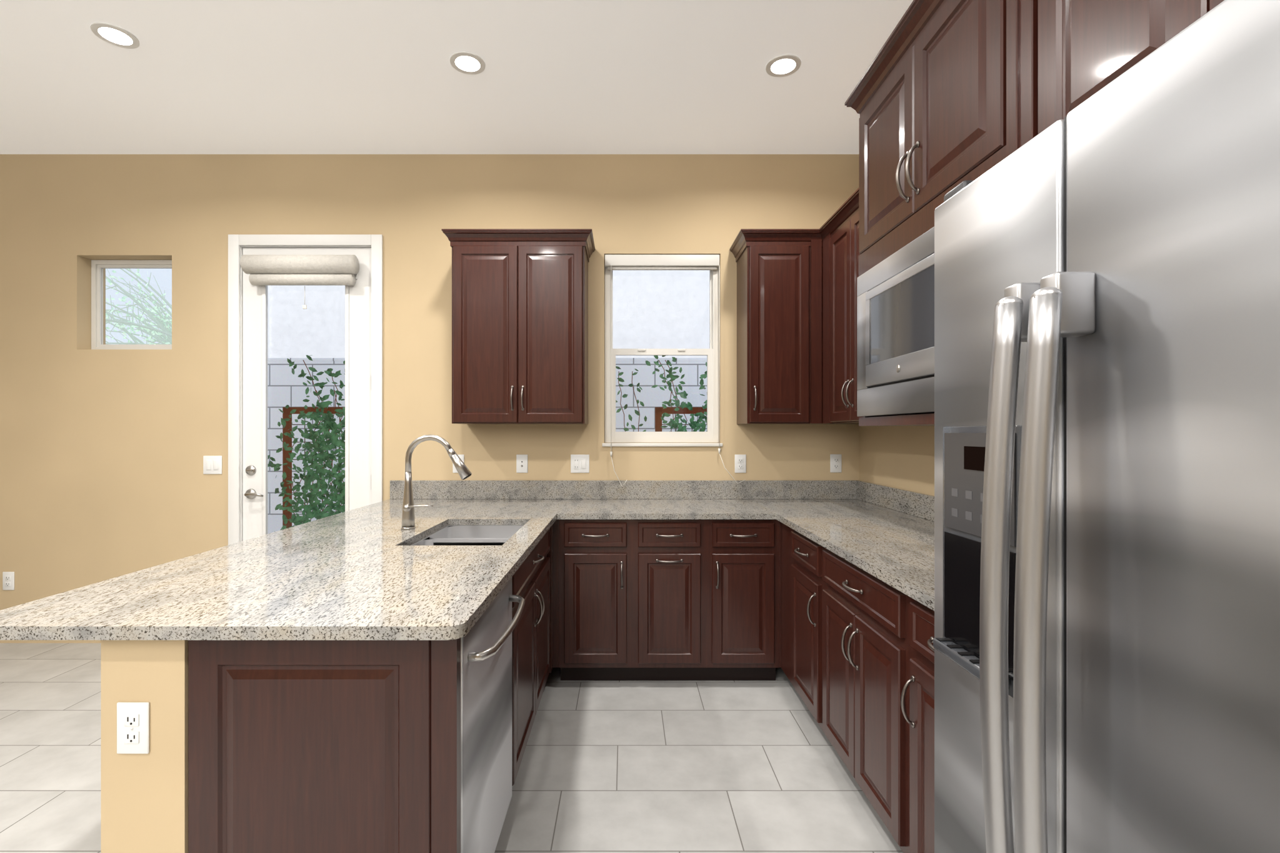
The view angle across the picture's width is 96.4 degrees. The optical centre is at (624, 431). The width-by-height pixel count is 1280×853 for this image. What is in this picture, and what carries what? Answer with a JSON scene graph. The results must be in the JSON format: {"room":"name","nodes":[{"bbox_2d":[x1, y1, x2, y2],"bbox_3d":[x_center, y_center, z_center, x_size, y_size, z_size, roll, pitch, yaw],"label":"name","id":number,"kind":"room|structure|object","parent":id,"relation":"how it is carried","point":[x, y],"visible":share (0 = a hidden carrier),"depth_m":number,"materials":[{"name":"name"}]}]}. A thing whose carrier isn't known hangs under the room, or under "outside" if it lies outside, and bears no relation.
{"room":"kitchen","nodes":[
{"label":"kitchen","id":0,"kind":"room"},
{"bbox_2d":[203,455,221,474],"bbox_3d":[-2.612,0.210,3.624,0.118,0.116,0.010,0,0,0],"label":"light switch","id":1,"kind":"object","parent":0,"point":[212,464],"depth_m":3.62,"materials":[{"name":"white plastic"}]},
{"bbox_2d":[75,154,469,852],"bbox_3d":[-1.105,-0.210,2.460,0.210,3.100,2.320,0,0,0],"label":"wall","id":2,"kind":"structure","parent":0,"point":[103,452],"depth_m":3.63,"materials":[{"name":"beige paint"}]},
{"bbox_2d":[116,702,149,753],"bbox_3d":[-1.114,0.671,1.295,0.072,0.116,0.009,0,0,0],"label":"outlet","id":3,"kind":"object","parent":2,"relation":"attached to","point":[132,727],"visible":1,"depth_m":1.29,"materials":[{"name":"white plastic"}]},
{"bbox_2d":[0,154,857,643],"bbox_3d":[-2.058,-0.210,3.729,7.485,3.100,0.202,0,0,0],"label":"wall","id":4,"kind":"structure","parent":0,"point":[630,204],"depth_m":3.63,"materials":[{"name":"beige paint"}]},
{"bbox_2d":[2,571,14,589],"bbox_3d":[-3.905,0.945,3.625,0.072,0.116,0.009,0,0,0],"label":"electrical outlet","id":5,"kind":"object","parent":4,"relation":"attached to","point":[8,580],"visible":1,"depth_m":3.62,"materials":[{"name":"white plastic"}]},
{"bbox_2d":[91,260,171,349],"bbox_3d":[-3.174,-0.821,3.750,0.598,0.594,0.050,0,0,0],"label":"window","id":6,"kind":"structure","parent":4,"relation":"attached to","point":[98,267],"depth_m":3.74,"materials":[{"name":"white plastic"}]},
{"bbox_2d":[228,234,382,544],"bbox_3d":[-2.020,0.050,3.720,0.972,2.591,0.217,0,0,0],"label":"door frame","id":7,"kind":"structure","parent":4,"relation":"attached to","point":[237,244],"depth_m":3.61,"materials":[{"name":"white paint"}]},
{"bbox_2d":[243,247,371,540],"bbox_3d":[-2.014,0.077,3.634,0.834,2.497,0.104,0,0,0],"label":"door","id":8,"kind":"structure","parent":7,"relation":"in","point":[357,392],"depth_m":3.64,"materials":[{"name":"white paint"}]},
{"bbox_2d":[240,255,359,309],"bbox_3d":[-2.025,-0.939,3.579,0.680,0.328,0.125,0,0,0],"label":"roller blind","id":9,"kind":"object","parent":8,"relation":"attached to","point":[302,270],"visible":1,"depth_m":3.54,"materials":[{"name":"fabric"}]},
{"bbox_2d":[452,454,464,473],"bbox_3d":[-1.055,0.202,3.625,0.072,0.116,0.009,0,0,0],"label":"outlet","id":10,"kind":"object","parent":4,"relation":"attached to","point":[462,458],"visible":0.25,"depth_m":3.62,"materials":[{"name":"white plastic"}]},
{"bbox_2d":[451,245,588,424],"bbox_3d":[-0.619,-0.579,3.445,0.770,1.062,0.366,0,0,0],"label":"upper cabinet","id":11,"kind":"object","parent":4,"relation":"attached to","point":[519,334],"visible":1,"depth_m":3.30,"materials":[{"name":"brown wood"}]},
{"bbox_2d":[441,228,594,262],"bbox_3d":[-0.619,-1.117,3.450,0.860,0.085,0.355,0,0,0],"label":"crown molding","id":12,"kind":"structure","parent":11,"relation":"attached to","point":[521,237],"depth_m":3.30,"materials":[{"name":"brown wood"}]},
{"bbox_2d":[516,454,527,473],"bbox_3d":[-0.652,0.202,3.625,0.072,0.116,0.009,0,0,0],"label":"jack","id":13,"kind":"object","parent":4,"relation":"attached to","point":[521,463],"visible":1,"depth_m":3.62,"materials":[{"name":"white plastic"}]},
{"bbox_2d":[570,454,589,473],"bbox_3d":[-0.285,0.202,3.624,0.118,0.116,0.010,0,0,0],"label":"outlet switch plate","id":14,"kind":"object","parent":4,"relation":"attached to","point":[579,463],"visible":1,"depth_m":3.62,"materials":[{"name":"white plastic"}]},
{"bbox_2d":[602,267,722,446],"bbox_3d":[0.236,-0.517,3.684,0.761,1.221,0.141,0,0,0],"label":"window","id":15,"kind":"structure","parent":4,"relation":"in","point":[710,434],"depth_m":3.69,"materials":[{"name":"white plastic"}]},
{"bbox_2d":[605,254,745,486],"bbox_3d":[0.314,-0.390,3.634,0.884,1.472,0.092,0,0,0],"label":"window blind","id":16,"kind":"object","parent":15,"relation":"attached to","point":[662,262],"visible":0.98,"depth_m":3.63,"materials":[{"name":"white fabric"}]},
{"bbox_2d":[735,454,746,473],"bbox_3d":[0.731,0.202,3.625,0.072,0.116,0.009,0,0,0],"label":"outlet","id":17,"kind":"object","parent":4,"relation":"attached to","point":[740,463],"visible":1,"depth_m":3.62,"materials":[{"name":"white plastic"}]},
{"bbox_2d":[736,239,858,424],"bbox_3d":[1.095,-0.579,3.445,0.773,1.062,0.366,0,0,0],"label":"upper cabinet","id":18,"kind":"object","parent":4,"relation":"attached to","point":[779,334],"visible":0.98,"depth_m":3.30,"materials":[{"name":"brown wood"}]},
{"bbox_2d":[830,454,841,472],"bbox_3d":[1.336,0.200,3.625,0.072,0.116,0.009,0,0,0],"label":"outlet","id":19,"kind":"object","parent":4,"relation":"attached to","point":[835,463],"visible":1,"depth_m":3.62,"materials":[{"name":"white plastic"}]},
{"bbox_2d":[0,643,903,852],"bbox_3d":[-2.058,1.390,0.215,7.485,0.100,7.230,0,0,0],"label":"floor","id":20,"kind":"structure","parent":0,"point":[682,767],"depth_m":2.27,"materials":[{"name":"tile"}]},
{"bbox_2d":[188,638,460,852],"bbox_3d":[-0.690,0.897,1.316,0.616,0.885,0.032,0,0,0],"label":"peninsula end panel","id":21,"kind":"object","parent":20,"relation":"on","point":[324,746],"visible":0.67,"depth_m":1.30,"materials":[{"name":"brown wood"}]},
{"bbox_2d":[423,526,549,785],"bbox_3d":[-0.662,0.897,2.435,0.636,0.885,1.010,0,0,0],"label":"base cabinet","id":22,"kind":"object","parent":20,"relation":"on","point":[530,636],"visible":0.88,"depth_m":2.30,"materials":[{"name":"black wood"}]},
{"bbox_2d":[460,577,524,852],"bbox_3d":[-0.639,0.899,1.630,0.662,0.881,0.586,0,0,0],"label":"dishwasher","id":23,"kind":"object","parent":20,"relation":"on","point":[485,719],"visible":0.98,"depth_m":1.56,"materials":[{"name":"grey metal"}]},
{"bbox_2d":[546,519,632,680],"bbox_3d":[-0.473,0.897,3.284,1.024,0.885,0.684,0,0,0],"label":"base cabinet","id":24,"kind":"object","parent":20,"relation":"on","point":[590,599],"visible":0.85,"depth_m":2.99,"materials":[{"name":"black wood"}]},
{"bbox_2d":[632,519,706,680],"bbox_3d":[0.233,0.897,3.290,0.387,0.885,0.671,0,0,0],"label":"base cabinet","id":25,"kind":"object","parent":20,"relation":"on","point":[669,599],"visible":0.96,"depth_m":2.99,"materials":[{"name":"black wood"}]},
{"bbox_2d":[703,519,793,685],"bbox_3d":[0.954,0.897,3.209,1.055,0.885,0.834,0,0,0],"label":"base cabinet","id":26,"kind":"object","parent":20,"relation":"on","point":[749,562],"visible":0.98,"depth_m":2.99,"materials":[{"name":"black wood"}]},
{"bbox_2d":[0,480,934,639],"bbox_3d":[-0.002,0.381,2.417,2.970,0.148,2.423,0,0,0],"label":"countertop","id":27,"kind":"structure","parent":26,"relation":"on","point":[370,572],"depth_m":1.88,"materials":[{"name":"beige stone"}]},
{"bbox_2d":[401,434,471,529],"bbox_3d":[-0.826,0.218,2.494,0.308,0.413,0.092,0,0,0],"label":"gooseneck faucet","id":28,"kind":"object","parent":27,"relation":"on","point":[409,506],"visible":1,"depth_m":2.50,"materials":[{"name":"silver metal"}]},
{"bbox_2d":[410,525,523,545],"bbox_3d":[-0.660,0.558,2.465,0.450,0.204,0.700,0,0,0],"label":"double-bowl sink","id":29,"kind":"object","parent":27,"relation":"in","point":[477,535],"visible":0.19,"depth_m":2.78,"materials":[{"name":"silver metal"}]},
{"bbox_2d":[791,529,824,733],"bbox_3d":[1.122,0.897,2.571,0.716,0.885,0.438,0,0,0],"label":"base cabinet","id":30,"kind":"object","parent":20,"relation":"on","point":[807,584],"visible":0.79,"depth_m":2.51,"materials":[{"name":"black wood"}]},
{"bbox_2d":[822,547,910,852],"bbox_3d":[1.122,0.897,1.998,0.716,0.885,0.709,0,0,0],"label":"base cabinet","id":31,"kind":"object","parent":20,"relation":"on","point":[866,652],"visible":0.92,"depth_m":1.88,"materials":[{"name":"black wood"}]},
{"bbox_2d":[900,597,934,852],"bbox_3d":[1.122,0.897,1.424,0.716,0.885,0.438,0,0,0],"label":"base cabinet","id":32,"kind":"object","parent":20,"relation":"on","point":[920,682],"visible":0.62,"depth_m":1.56,"materials":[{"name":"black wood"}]},
{"bbox_2d":[933,0,1279,852],"bbox_3d":[0.981,0.443,0.652,0.939,1.795,0.925,0,0,0],"label":"refrigerator","id":33,"kind":"object","parent":20,"relation":"on","point":[1107,472],"visible":1,"depth_m":0.69,"materials":[{"name":"grey metal"}]},
{"bbox_2d":[0,0,913,154],"bbox_3d":[-2.058,-1.820,0.215,7.485,0.120,7.230,0,0,0],"label":"ceiling","id":34,"kind":"structure","parent":0,"point":[386,77],"depth_m":2.84,"materials":[{"name":"white paint"}]},
{"bbox_2d":[90,21,139,48],"bbox_3d":[-2.260,-1.757,2.540,0.164,0.006,0.164,0,0,0],"label":"recessed light","id":35,"kind":"object","parent":34,"relation":"in","point":[119,36],"visible":1,"depth_m":2.53,"materials":[{"name":"white paint"}]},
{"bbox_2d":[450,51,485,74],"bbox_3d":[-0.750,-1.757,2.730,0.164,0.006,0.164,0,0,0],"label":"recessed light","id":36,"kind":"object","parent":34,"relation":"in","point":[467,62],"visible":1,"depth_m":2.72,"materials":[{"name":"white paint"}]},
{"bbox_2d":[765,54,801,77],"bbox_3d":[0.760,-1.757,2.750,0.164,0.006,0.164,0,0,0],"label":"recessed light","id":37,"kind":"object","parent":34,"relation":"in","point":[784,64],"visible":1,"depth_m":2.74,"materials":[{"name":"white paint"}]},
{"bbox_2d":[857,154,934,496],"bbox_3d":[1.585,-0.210,0.215,0.200,3.100,6.810,0,0,0],"label":"wall","id":38,"kind":"structure","parent":0,"point":[902,457],"depth_m":3.12,"materials":[{"name":"beige paint"}]},
{"bbox_2d":[825,211,863,423],"bbox_3d":[1.307,-0.579,2.883,0.345,1.062,0.605,0,0,0],"label":"upper cabinet","id":39,"kind":"object","parent":38,"relation":"attached to","point":[840,254],"depth_m":3.00,"materials":[{"name":"brown wood"}]},
{"bbox_2d":[858,0,1038,426],"bbox_3d":[1.123,0.115,1.549,0.717,2.450,0.848,0,0,0],"label":"upper cabinet","id":40,"kind":"object","parent":38,"relation":"attached to","point":[954,104],"visible":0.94,"depth_m":1.45,"materials":[{"name":"brown wood"}]},
{"bbox_2d":[856,226,934,416],"bbox_3d":[1.003,-0.290,1.585,0.434,0.476,0.750,0,0,0],"label":"built-in microwave","id":41,"kind":"object","parent":40,"relation":"in","point":[895,333],"visible":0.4,"depth_m":1.66,"materials":[{"name":"grey metal"}]},
{"bbox_2d":[1038,0,1224,134],"bbox_3d":[1.127,-0.799,0.626,0.709,0.621,0.993,0,0,0],"label":"upper cabinet","id":42,"kind":"object","parent":38,"relation":"attached to","point":[1087,49],"visible":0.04,"depth_m":0.98,"materials":[{"name":"brown wood"}]},
{"bbox_2d":[729,0,947,262],"bbox_3d":[1.072,-1.117,1.857,0.818,0.085,3.543,0,0,0],"label":"crown molding","id":43,"kind":"structure","parent":42,"relation":"attached to","point":[918,17],"depth_m":1.89,"materials":[{"name":"brown wood"}]},
{"label":"outside","id":44,"kind":"structure","parent":0,"visible":0},
{"bbox_3d":[-1.000,1.450,8.915,26.000,0.100,10.170,0,0,0],"label":"ground","id":45,"kind":"structure","parent":44,"visible":0},
{"bbox_2d":[105,268,171,344],"bbox_3d":[-8.381,-0.845,9.191,4.481,4.398,1.811,0,0,0],"label":"tree","id":46,"kind":"object","parent":45,"relation":"on","point":[152,330],"depth_m":8.94,"materials":[{"name":"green plant"}]},
{"bbox_2d":[267,358,706,533],"bbox_3d":[-1.000,0.280,5.450,22.000,2.240,0.360,0,0,0],"label":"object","id":47,"kind":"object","parent":45,"relation":"on","point":[286,375],"depth_m":5.35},
{"bbox_2d":[267,355,706,531],"bbox_3d":[-0.441,0.354,5.113,5.409,2.143,0.398,0,0,0],"label":"vines","id":48,"kind":"object","parent":45,"relation":"on","point":[329,441],"depth_m":5.02,"materials":[{"name":"plant"}]},
{"bbox_2d":[267,270,709,358],"bbox_3d":[3.450,-1.980,7.800,17.300,6.760,0.600,0,0,0],"label":"house","id":49,"kind":"structure","parent":45,"relation":"on","point":[620,295],"depth_m":7.60,"materials":[{"name":"paint"}]}
]}

